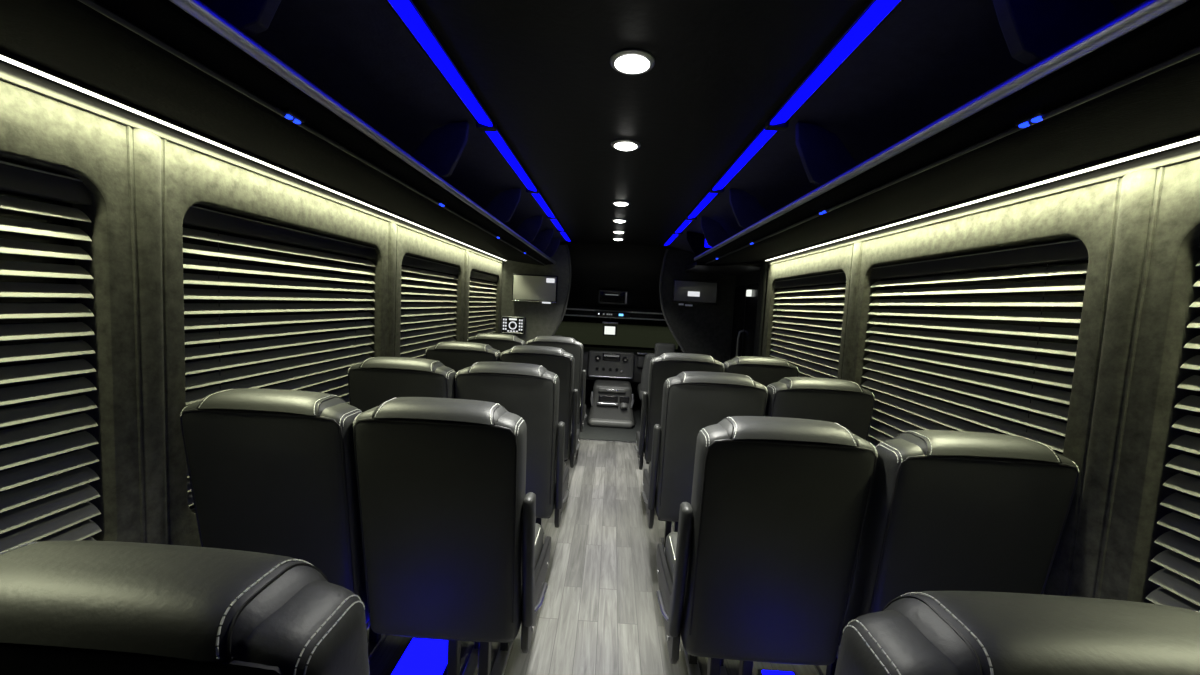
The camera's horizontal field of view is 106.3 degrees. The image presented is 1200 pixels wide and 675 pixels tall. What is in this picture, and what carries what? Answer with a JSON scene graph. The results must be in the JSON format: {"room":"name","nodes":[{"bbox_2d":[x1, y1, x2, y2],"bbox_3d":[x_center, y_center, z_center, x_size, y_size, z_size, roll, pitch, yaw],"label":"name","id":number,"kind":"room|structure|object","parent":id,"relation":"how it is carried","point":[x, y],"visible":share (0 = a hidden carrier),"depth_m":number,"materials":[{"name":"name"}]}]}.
{"room":"vehicle interior","nodes":[
{"label":"vehicle interior","id":0,"kind":"room"},
{"bbox_2d":[0,80,502,546],"bbox_3d":[-1.176,0.218,2.011,0.110,1.900,5.410,3,4,1],"label":"wall","id":1,"kind":"structure","parent":0,"point":[38,131],"depth_m":1.09,"materials":[{"name":"grey fabric"}]},
{"bbox_2d":[0,190,82,513],"bbox_3d":[-1.237,0.135,0.400,0.007,0.933,1.337,3,4,1],"label":"window","id":2,"kind":"structure","parent":1,"relation":"in","point":[6,213],"depth_m":0.97,"materials":[{"name":"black glass"}]},
{"bbox_2d":[0,160,101,552],"bbox_3d":[-1.192,0.137,0.399,0.054,0.884,1.287,3,4,1],"label":"window blind","id":3,"kind":"object","parent":2,"relation":"attached to","point":[66,515],"visible":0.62,"depth_m":0.95,"materials":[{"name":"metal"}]},
{"bbox_2d":[127,126,171,544],"bbox_3d":[-1.146,0.352,1.161,0.010,1.766,0.093,3,4,1],"label":"trim","id":4,"kind":"structure","parent":1,"relation":"attached to","point":[146,144],"depth_m":1.13,"materials":[{"name":"grey fabric"}]},
{"bbox_2d":[0,60,502,262],"bbox_3d":[-1.076,-0.578,1.944,0.012,0.035,5.380,3,4,1],"label":"light strip","id":5,"kind":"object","parent":1,"relation":"attached to","point":[10,73],"depth_m":1.16,"materials":[{"name":"white plastic"}]},
{"bbox_2d":[182,224,366,405],"bbox_3d":[-1.198,0.035,1.750,0.007,0.933,1.065,3,4,1],"label":"window","id":6,"kind":"structure","parent":1,"relation":"in","point":[185,239],"depth_m":1.60,"materials":[{"name":"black glass"}]},
{"bbox_2d":[182,205,375,512],"bbox_3d":[-1.153,0.037,1.749,0.054,0.884,1.015,3,4,1],"label":"window blind","id":7,"kind":"object","parent":6,"relation":"attached to","point":[196,216],"visible":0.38,"depth_m":1.57,"materials":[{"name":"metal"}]},
{"bbox_2d":[0,0,559,265],"bbox_3d":[-0.762,-0.660,1.914,0.623,0.248,5.330,3,4,1],"label":"luggage rack","id":8,"kind":"object","parent":1,"relation":"attached to","point":[196,65],"depth_m":0.91,"materials":[{"name":"black plastic"}]},
{"bbox_2d":[387,222,397,356],"bbox_3d":[-1.110,0.260,2.391,0.010,1.766,0.093,3,4,1],"label":"trim","id":9,"kind":"structure","parent":1,"relation":"attached to","point":[393,227],"depth_m":2.34,"materials":[{"name":"grey fabric"}]},
{"bbox_2d":[400,265,451,357],"bbox_3d":[-1.163,-0.056,2.964,0.007,0.933,1.000,3,4,1],"label":"window","id":10,"kind":"structure","parent":1,"relation":"in","point":[402,272],"depth_m":2.95,"materials":[{"name":"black glass"}]},
{"bbox_2d":[400,255,457,358],"bbox_3d":[-1.117,-0.054,2.963,0.054,0.884,0.950,3,4,1],"label":"window blind","id":11,"kind":"object","parent":10,"relation":"attached to","point":[407,260],"visible":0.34,"depth_m":2.87,"materials":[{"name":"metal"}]},
{"bbox_2d":[463,250,468,341],"bbox_3d":[-1.076,0.173,3.565,0.010,1.766,0.093,3,4,1],"label":"trim","id":12,"kind":"structure","parent":1,"relation":"attached to","point":[466,269],"depth_m":3.51,"materials":[{"name":"grey fabric"}]},
{"bbox_2d":[468,278,491,338],"bbox_3d":[-1.129,-0.142,4.120,0.007,0.933,0.980,3,4,1],"label":"window","id":13,"kind":"structure","parent":1,"relation":"in","point":[471,278],"depth_m":4.16,"materials":[{"name":"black glass"}]},
{"bbox_2d":[468,271,496,337],"bbox_3d":[-1.084,-0.140,4.119,0.054,0.884,0.930,3,4,1],"label":"window blind","id":14,"kind":"object","parent":13,"relation":"attached to","point":[473,274],"visible":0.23,"depth_m":4.10,"materials":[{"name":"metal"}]},
{"bbox_2d":[250,0,568,242],"bbox_3d":[-0.791,-0.749,1.918,0.830,0.280,5.390,3,4,1],"label":"ceiling","id":15,"kind":"structure","parent":0,"point":[359,53],"depth_m":1.22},
{"bbox_2d":[386,0,570,241],"bbox_3d":[-0.374,-0.782,2.220,0.066,0.029,4.360,3,4,1],"label":"ceiling light strip","id":16,"kind":"object","parent":15,"relation":"attached to","point":[411,14],"visible":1,"depth_m":1.26,"materials":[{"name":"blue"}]},
{"bbox_2d":[388,0,491,126],"bbox_3d":[-0.403,-0.698,1.119,0.046,0.015,0.839,3,4,1],"label":"diffuser","id":17,"kind":"object","parent":16,"relation":"attached to","point":[410,12],"depth_m":1.11,"materials":[{"name":"blue plastic"}]},
{"bbox_2d":[485,131,535,191],"bbox_3d":[-0.377,-0.763,1.999,0.046,0.015,0.854,3,4,1],"label":"diffuser","id":18,"kind":"object","parent":16,"relation":"attached to","point":[497,138],"depth_m":1.89,"materials":[{"name":"blue plastic"}]},
{"bbox_2d":[532,194,554,217],"bbox_3d":[-0.354,-0.824,2.816,0.046,0.015,0.714,3,4,1],"label":"diffuser","id":19,"kind":"object","parent":16,"relation":"attached to","point":[539,198],"depth_m":2.79,"materials":[{"name":"blue plastic"}]},
{"bbox_2d":[550,219,563,230],"bbox_3d":[-0.334,-0.874,3.481,0.046,0.015,0.549,3,4,1],"label":"diffuser","id":20,"kind":"object","parent":16,"relation":"attached to","point":[556,222],"depth_m":3.48,"materials":[{"name":"blue plastic"}]},
{"bbox_2d":[560,232,570,241],"bbox_3d":[-0.317,-0.918,4.082,0.046,0.015,0.584,3,4,1],"label":"diffuser","id":21,"kind":"object","parent":16,"relation":"attached to","point":[565,235],"depth_m":4.08,"materials":[{"name":"blue plastic"}]},
{"bbox_2d":[366,399,820,674],"bbox_3d":[0.017,1.221,2.975,2.600,0.120,7.450,3,4,1],"label":"floor","id":22,"kind":"structure","parent":0,"point":[599,613],"depth_m":2.18,"materials":[{"name":"grey wood"}]},
{"bbox_2d":[0,540,369,674],"bbox_3d":[-0.478,0.754,0.745,0.506,1.095,0.637,3,4,1],"label":"passenger seat","id":23,"kind":"object","parent":22,"relation":"on","point":[68,607],"visible":1,"depth_m":0.41,"materials":[{"name":"black leather"}]},
{"bbox_2d":[180,388,386,660],"bbox_3d":[-0.909,0.673,1.514,0.457,1.095,0.624,3,4,1],"label":"passenger seat","id":24,"kind":"object","parent":22,"relation":"on","point":[271,471],"visible":0.59,"depth_m":1.21,"materials":[{"name":"black leather"}]},
{"bbox_2d":[348,357,455,411],"bbox_3d":[-0.887,0.617,2.267,0.457,1.095,0.624,3,4,1],"label":"passenger seat","id":25,"kind":"object","parent":22,"relation":"on","point":[374,381],"visible":0.29,"depth_m":1.94,"materials":[{"name":"black leather"}]},
{"bbox_2d":[389,638,447,674],"bbox_3d":[-0.657,1.213,1.649,0.200,0.025,0.284,3,4,1],"label":"light","id":26,"kind":"object","parent":22,"relation":"on","point":[420,656],"visible":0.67,"depth_m":1.68,"materials":[{"name":"blue plastic"}]},
{"bbox_2d":[353,397,550,674],"bbox_3d":[-0.426,0.698,1.517,0.506,1.095,0.637,3,4,1],"label":"passenger seat","id":27,"kind":"object","parent":22,"relation":"on","point":[454,550],"visible":1,"depth_m":1.24,"materials":[{"name":"black leather"}]},
{"bbox_2d":[521,523,542,617],"bbox_3d":[-0.454,0.795,1.577,0.452,0.121,0.470,3,4,1],"label":"seat cushion","id":28,"kind":"object","parent":27,"relation":"on","point":[538,528],"depth_m":1.66,"materials":[{"name":"black leather"}]},
{"bbox_2d":[425,342,500,372],"bbox_3d":[-0.864,0.557,3.074,0.457,1.095,0.624,3,4,1],"label":"passenger seat","id":29,"kind":"object","parent":22,"relation":"on","point":[457,356],"visible":0.23,"depth_m":2.74,"materials":[{"name":"black leather"}]},
{"bbox_2d":[467,333,525,352],"bbox_3d":[-0.841,0.498,3.862,0.457,1.095,0.624,3,4,1],"label":"passenger seat","id":30,"kind":"object","parent":22,"relation":"on","point":[501,342],"visible":0.25,"depth_m":3.52,"materials":[{"name":"black leather"}]},
{"bbox_2d":[455,362,568,539],"bbox_3d":[-0.404,0.640,2.289,0.506,1.095,0.637,3,4,1],"label":"passenger seat","id":31,"kind":"object","parent":22,"relation":"on","point":[530,392],"visible":0.61,"depth_m":1.97,"materials":[{"name":"black leather"}]},
{"bbox_2d":[500,345,579,467],"bbox_3d":[-0.381,0.582,3.077,0.506,1.095,0.637,3,4,1],"label":"passenger seat","id":32,"kind":"object","parent":22,"relation":"on","point":[558,361],"visible":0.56,"depth_m":2.76,"materials":[{"name":"black leather"}]},
{"bbox_2d":[526,336,586,464],"bbox_3d":[-0.357,0.520,3.904,0.506,1.095,0.637,3,4,1],"label":"passenger seat","id":33,"kind":"object","parent":22,"relation":"on","point":[570,345],"visible":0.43,"depth_m":3.58,"materials":[{"name":"black leather"}]},
{"bbox_2d":[579,438,635,442],"bbox_3d":[0.065,1.051,4.545,1.800,0.026,0.040,3,4,1],"label":"trim","id":34,"kind":"structure","parent":22,"relation":"attached to","point":[579,438],"depth_m":4.53,"materials":[{"name":"black plastic"}]},
{"bbox_2d":[588,379,634,427],"bbox_3d":[0.141,0.771,5.314,0.540,0.460,0.549,3,4,1],"label":"console","id":35,"kind":"object","parent":22,"relation":"on","point":[612,401],"visible":1,"depth_m":5.14,"materials":[{"name":"plastic"}]},
{"bbox_2d":[599,387,625,392],"bbox_3d":[0.140,0.601,5.167,0.310,0.050,0.080,3,4,1],"label":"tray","id":36,"kind":"object","parent":35,"relation":"on","point":[601,389],"depth_m":5.13,"materials":[{"name":"grey plastic"}]},
{"bbox_2d":[637,343,675,418],"bbox_3d":[0.713,0.537,5.306,0.500,0.985,0.580,3,4,1],"label":"seat","id":37,"kind":"object","parent":22,"relation":"on","point":[660,348],"visible":0.28,"depth_m":5.04,"materials":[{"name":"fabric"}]},
{"bbox_2d":[637,383,647,399],"bbox_3d":[0.707,0.656,5.355,0.500,0.140,0.500,3,4,1],"label":"armrest","id":38,"kind":"object","parent":37,"relation":"on","point":[640,389],"depth_m":5.13,"materials":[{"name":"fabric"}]},
{"bbox_2d":[635,353,723,512],"bbox_3d":[0.500,0.626,3.095,0.506,1.095,0.637,3,4,1],"label":"passenger seat","id":39,"kind":"object","parent":22,"relation":"on","point":[665,366],"visible":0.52,"depth_m":2.79,"materials":[{"name":"black leather"}]},
{"bbox_2d":[642,371,767,551],"bbox_3d":[0.478,0.684,2.317,0.506,1.095,0.637,3,4,1],"label":"passenger seat","id":40,"kind":"object","parent":22,"relation":"on","point":[692,401],"visible":0.62,"depth_m":2.01,"materials":[{"name":"black leather"}]},
{"bbox_2d":[648,461,655,505],"bbox_3d":[0.498,0.784,2.376,0.452,0.121,0.470,3,4,1],"label":"seat cushion","id":41,"kind":"object","parent":40,"relation":"on","point":[654,497],"depth_m":2.18,"materials":[{"name":"black leather"}]},
{"bbox_2d":[724,356,798,386],"bbox_3d":[0.989,0.650,3.108,0.457,1.095,0.624,3,4,1],"label":"passenger seat","id":42,"kind":"object","parent":22,"relation":"on","point":[766,371],"visible":0.29,"depth_m":2.77,"materials":[{"name":"black leather"}]},
{"bbox_2d":[657,416,876,674],"bbox_3d":[0.454,0.745,1.495,0.506,1.095,0.637,3,4,1],"label":"passenger seat","id":43,"kind":"object","parent":22,"relation":"on","point":[760,564],"visible":1,"depth_m":1.21,"materials":[{"name":"black leather"}]},
{"bbox_2d":[665,532,681,627],"bbox_3d":[0.474,0.845,1.554,0.452,0.121,0.470,3,4,1],"label":"seat cushion","id":44,"kind":"object","parent":43,"relation":"on","point":[671,539],"depth_m":1.64,"materials":[{"name":"black leather"}]},
{"bbox_2d":[757,669,795,674],"bbox_3d":[0.671,1.284,1.611,0.144,0.025,0.224,3,4,1],"label":"light","id":45,"kind":"object","parent":22,"relation":"on","point":[759,671],"visible":1,"depth_m":1.70,"materials":[{"name":"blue plastic"}]},
{"bbox_2d":[762,670,793,674],"bbox_3d":[0.671,1.278,1.611,0.120,0.012,0.200,3,4,1],"label":"diffuser","id":46,"kind":"object","parent":45,"relation":"attached to","point":[764,672],"depth_m":1.70,"materials":[{"name":"blue plastic"}]},
{"bbox_2d":[765,377,874,440],"bbox_3d":[0.966,0.710,2.300,0.457,1.095,0.624,3,4,1],"label":"passenger seat","id":47,"kind":"object","parent":22,"relation":"on","point":[845,403],"visible":0.3,"depth_m":1.97,"materials":[{"name":"black leather"}]},
{"bbox_2d":[816,430,1078,674],"bbox_3d":[0.941,0.774,1.438,0.457,1.095,0.624,3,4,1],"label":"passenger seat","id":48,"kind":"object","parent":22,"relation":"on","point":[948,510],"visible":0.62,"depth_m":1.13,"materials":[{"name":"black leather"}]},
{"bbox_2d":[835,591,1199,674],"bbox_3d":[0.450,0.802,0.737,0.506,1.095,0.637,3,4,1],"label":"passenger seat","id":49,"kind":"object","parent":22,"relation":"on","point":[925,632],"visible":1,"depth_m":0.43,"materials":[{"name":"black leather"}]},
{"bbox_2d":[581,346,640,401],"bbox_3d":[0.142,0.546,6.532,2.060,0.900,0.050,3,4,1],"label":"wall","id":50,"kind":"structure","parent":0,"point":[589,383],"depth_m":6.52,"materials":[{"name":"plastic"}]},
{"bbox_2d":[554,316,677,351],"bbox_3d":[0.165,-0.093,6.096,1.960,0.560,0.776,3,4,1],"label":"window","id":51,"kind":"structure","parent":50,"relation":"in","point":[631,333],"depth_m":6.14,"materials":[{"name":"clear glass"}]},
{"bbox_2d":[582,347,682,382],"bbox_3d":[0.138,0.336,5.948,1.900,0.405,0.984,3,4,1],"label":"dashboard","id":52,"kind":"object","parent":50,"relation":"attached to","point":[617,364],"visible":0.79,"depth_m":5.49,"materials":[{"name":"plastic"}]},
{"bbox_2d":[500,245,735,363],"bbox_3d":[0.123,0.039,4.699,2.540,1.985,0.050,3,4,1],"label":"wall","id":53,"kind":"structure","parent":0,"point":[705,329],"depth_m":4.64,"materials":[{"name":"fabric"}]},
{"bbox_2d":[501,316,524,333],"bbox_3d":[-0.905,-0.131,4.675,0.250,0.180,0.036,3,4,1],"label":"control panel","id":54,"kind":"object","parent":53,"relation":"attached to","point":[509,324],"visible":1,"depth_m":4.67,"materials":[{"name":"black plastic"}]},
{"bbox_2d":[512,274,557,303],"bbox_3d":[-0.669,-0.500,4.626,0.465,0.289,0.058,3,4,1],"label":"television","id":55,"kind":"object","parent":53,"relation":"attached to","point":[525,287],"visible":1,"depth_m":4.60,"materials":[{"name":"black"}]},
{"bbox_2d":[551,244,571,335],"bbox_3d":[-0.503,0.004,4.688,0.355,1.991,0.028,3,4,1],"label":"trim","id":56,"kind":"structure","parent":53,"relation":"attached to","point":[566,245],"depth_m":4.64,"materials":[{"name":"plastic"}]},
{"bbox_2d":[659,249,685,352],"bbox_3d":[0.765,0.073,4.656,0.382,1.988,0.028,3,4,1],"label":"trim","id":57,"kind":"structure","parent":53,"relation":"attached to","point":[666,250],"depth_m":4.62,"materials":[{"name":"plastic"}]},
{"bbox_2d":[672,279,717,305],"bbox_3d":[0.966,-0.448,4.582,0.453,0.265,0.058,3,4,1],"label":"television","id":58,"kind":"object","parent":53,"relation":"attached to","point":[684,291],"visible":1,"depth_m":4.56,"materials":[{"name":"black plastic"}]},
{"bbox_2d":[685,261,768,274],"bbox_3d":[1.134,-0.688,4.069,0.568,0.170,0.960,3,4,1],"label":"trim","id":59,"kind":"structure","parent":53,"relation":"attached to","point":[731,269],"depth_m":4.04,"materials":[{"name":"black plastic"}]},
{"bbox_2d":[730,270,759,359],"bbox_3d":[1.316,0.253,4.236,0.096,1.749,0.833,3,4,1],"label":"door","id":60,"kind":"structure","parent":53,"relation":"in","point":[745,308],"depth_m":4.19,"materials":[{"name":"black plastic"}]},
{"bbox_2d":[746,290,751,296],"bbox_3d":[1.338,-0.399,4.040,0.032,0.060,0.070,3,4,1],"label":"switch","id":61,"kind":"object","parent":60,"relation":"attached to","point":[748,292],"visible":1,"depth_m":4.01,"materials":[{"name":"white plastic"}]},
{"bbox_2d":[559,241,685,312],"bbox_3d":[0.173,-0.696,5.120,2.400,0.810,1.120,3,4,1],"label":"ceiling","id":62,"kind":"structure","parent":0,"point":[634,269],"depth_m":4.92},
{"bbox_2d":[598,290,627,304],"bbox_3d":[0.151,-0.466,5.225,0.330,0.153,0.186,3,4,1],"label":"monitor","id":63,"kind":"object","parent":62,"relation":"attached to","point":[605,296],"visible":1,"depth_m":5.14,"materials":[{"name":"plastic"}]},
{"bbox_2d":[596,311,629,317],"bbox_3d":[0.161,-0.281,5.531,0.420,0.060,0.053,3,4,1],"label":"console","id":64,"kind":"object","parent":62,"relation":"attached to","point":[598,313],"visible":1,"depth_m":5.51,"materials":[{"name":"black plastic"}]},
{"bbox_2d":[564,314,664,320],"bbox_3d":[0.160,-0.248,5.560,1.320,0.018,0.028,3,4,1],"label":"trim","id":65,"kind":"structure","parent":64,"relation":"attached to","point":[565,314],"depth_m":5.55,"materials":[{"name":"black plastic"}]},
{"bbox_2d":[565,309,663,318],"bbox_3d":[0.163,-0.290,5.579,1.400,0.090,0.025,3,4,1],"label":"trim","id":66,"kind":"structure","parent":62,"relation":"attached to","point":[572,312],"depth_m":5.56,"materials":[{"name":"black plastic"}]},
{"bbox_2d":[602,318,617,335],"bbox_3d":[0.125,-0.137,5.617,0.200,0.225,0.035,3,4,1],"label":"rearview mirror","id":67,"kind":"object","parent":66,"relation":"attached to","point":[610,330],"visible":1,"depth_m":5.61,"materials":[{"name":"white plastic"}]},
{"bbox_2d":[567,308,662,313],"bbox_3d":[0.164,-0.325,5.554,1.320,0.018,0.028,3,4,1],"label":"trim","id":68,"kind":"structure","parent":62,"relation":"attached to","point":[567,308],"depth_m":5.54,"materials":[{"name":"black plastic"}]},
{"bbox_2d":[417,0,865,245],"bbox_3d":[0.096,-0.770,1.881,0.940,0.050,5.370,3,4,1],"label":"ceiling","id":69,"kind":"structure","parent":0,"point":[542,70],"depth_m":1.24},
{"bbox_2d":[612,230,624,233],"bbox_3d":[0.156,-0.876,3.752,0.112,0.017,0.112,3,4,1],"label":"recessed light","id":70,"kind":"object","parent":69,"relation":"in","point":[614,231],"visible":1,"depth_m":3.72,"materials":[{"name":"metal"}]},
{"bbox_2d":[612,219,626,222],"bbox_3d":[0.142,-0.838,3.249,0.112,0.017,0.112,3,4,1],"label":"recessed light","id":71,"kind":"object","parent":69,"relation":"in","point":[613,220],"visible":1,"depth_m":3.22,"materials":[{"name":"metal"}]},
{"bbox_2d":[612,201,629,205],"bbox_3d":[0.126,-0.797,2.691,0.112,0.017,0.112,3,4,1],"label":"recessed light","id":72,"kind":"object","parent":69,"relation":"in","point":[617,203],"visible":1,"depth_m":2.66,"materials":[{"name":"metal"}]},
{"bbox_2d":[611,139,640,150],"bbox_3d":[0.097,-0.724,1.707,0.112,0.017,0.112,3,4,1],"label":"recessed light","id":73,"kind":"object","parent":69,"relation":"in","point":[620,144],"visible":1,"depth_m":1.68,"materials":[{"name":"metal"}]},
{"bbox_2d":[610,49,654,74],"bbox_3d":[0.080,-0.680,1.123,0.112,0.017,0.112,3,4,1],"label":"recessed light","id":74,"kind":"object","parent":69,"relation":"in","point":[626,61],"visible":1,"depth_m":1.10,"materials":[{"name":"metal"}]},
{"bbox_2d":[666,0,1145,251],"bbox_3d":[0.976,-0.654,1.874,0.830,0.280,5.390,3,4,1],"label":"ceiling","id":75,"kind":"structure","parent":0,"point":[927,59],"depth_m":1.13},
{"bbox_2d":[663,0,902,245],"bbox_3d":[0.580,-0.729,2.176,0.066,0.029,4.320,3,4,1],"label":"ceiling light strip","id":76,"kind":"object","parent":75,"relation":"attached to","point":[872,13],"visible":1,"depth_m":1.17,"materials":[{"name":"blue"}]},
{"bbox_2d":[664,234,677,245],"bbox_3d":[0.628,-0.859,3.949,0.046,0.015,0.724,3,4,1],"label":"diffuser","id":77,"kind":"object","parent":76,"relation":"attached to","point":[672,237],"depth_m":3.94,"materials":[{"name":"blue plastic"}]},
{"bbox_2d":[675,220,691,232],"bbox_3d":[0.608,-0.809,3.266,0.046,0.015,0.574,3,4,1],"label":"diffuser","id":78,"kind":"object","parent":76,"relation":"attached to","point":[684,223],"depth_m":3.27,"materials":[{"name":"blue plastic"}]},
{"bbox_2d":[688,193,717,218],"bbox_3d":[0.589,-0.759,2.598,0.046,0.015,0.694,3,4,1],"label":"diffuser","id":79,"kind":"object","parent":76,"relation":"attached to","point":[707,198],"depth_m":2.56,"materials":[{"name":"blue plastic"}]},
{"bbox_2d":[713,129,775,190],"bbox_3d":[0.567,-0.702,1.828,0.046,0.015,0.779,3,4,1],"label":"diffuser","id":80,"kind":"object","parent":76,"relation":"attached to","point":[761,137],"depth_m":1.73,"materials":[{"name":"blue plastic"}]},
{"bbox_2d":[770,0,900,124],"bbox_3d":[0.544,-0.643,1.040,0.046,0.015,0.729,3,4,1],"label":"diffuser","id":81,"kind":"object","parent":76,"relation":"attached to","point":[872,13],"depth_m":1.02,"materials":[{"name":"blue plastic"}]},
{"bbox_2d":[762,158,1199,603],"bbox_3d":[1.243,0.392,1.373,0.110,1.900,4.250,3,4,1],"label":"wall","id":82,"kind":"structure","parent":0,"point":[1084,214],"depth_m":1.03,"materials":[{"name":"grey fabric"}]},
{"bbox_2d":[753,261,767,356],"bbox_3d":[1.267,0.283,3.667,0.065,1.772,0.341,5,5,21],"label":"trim","id":83,"kind":"structure","parent":82,"relation":"attached to","point":[763,278],"depth_m":3.54,"materials":[{"name":"fabric"}]},
{"bbox_2d":[776,282,845,378],"bbox_3d":[1.323,0.072,2.854,0.007,0.950,1.115,3,4,1],"label":"window","id":84,"kind":"structure","parent":82,"relation":"in","point":[839,290],"depth_m":2.80,"materials":[{"name":"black glass"}]},
{"bbox_2d":[770,272,845,378],"bbox_3d":[1.278,0.070,2.855,0.054,0.901,1.065,3,4,1],"label":"window blind","id":85,"kind":"object","parent":84,"relation":"attached to","point":[840,277],"visible":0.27,"depth_m":2.74,"materials":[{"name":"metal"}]},
{"bbox_2d":[841,241,862,380],"bbox_3d":[1.207,0.390,2.251,0.010,1.766,0.093,3,4,1],"label":"trim","id":86,"kind":"structure","parent":82,"relation":"attached to","point":[854,277],"depth_m":2.20,"materials":[{"name":"grey fabric"}]},
{"bbox_2d":[687,0,1199,265],"bbox_3d":[0.924,-0.528,1.384,0.623,0.258,4.350,3,4,1],"label":"luggage rack","id":87,"kind":"object","parent":82,"relation":"attached to","point":[1110,84],"depth_m":0.88,"materials":[{"name":"black plastic"}]},
{"bbox_2d":[870,260,1087,453],"bbox_3d":[1.288,0.162,1.646,0.007,0.950,1.028,3,4,1],"label":"window","id":88,"kind":"structure","parent":82,"relation":"in","point":[1071,277],"depth_m":1.50,"materials":[{"name":"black glass"}]},
{"bbox_2d":[861,239,1087,455],"bbox_3d":[1.243,0.159,1.647,0.054,0.901,0.978,3,4,1],"label":"window blind","id":89,"kind":"object","parent":88,"relation":"attached to","point":[1075,249],"visible":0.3,"depth_m":1.49,"materials":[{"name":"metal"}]},
{"bbox_2d":[768,141,1199,264],"bbox_3d":[1.226,-0.412,1.313,0.012,0.035,4.230,3,4,1],"label":"light strip","id":90,"kind":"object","parent":82,"relation":"attached to","point":[1190,151],"depth_m":1.24,"materials":[{"name":"white plastic"}]},
{"bbox_2d":[1063,166,1164,597],"bbox_3d":[1.173,0.477,1.081,0.010,1.766,0.093,3,4,1],"label":"trim","id":91,"kind":"structure","parent":82,"relation":"attached to","point":[1138,187],"depth_m":1.05,"materials":[{"name":"grey fabric"}]},
{"bbox_2d":[1169,374,1199,581],"bbox_3d":[1.250,0.261,0.327,0.007,0.950,1.315,3,4,1],"label":"window","id":92,"kind":"structure","parent":82,"relation":"in","point":[1197,414],"depth_m":0.96,"materials":[{"name":"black glass"}]},
{"bbox_2d":[1146,235,1199,610],"bbox_3d":[1.204,0.258,0.328,0.054,0.901,1.265,3,4,1],"label":"window blind","id":93,"kind":"object","parent":92,"relation":"attached to","point":[1175,590],"visible":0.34,"depth_m":0.94,"materials":[{"name":"metal"}]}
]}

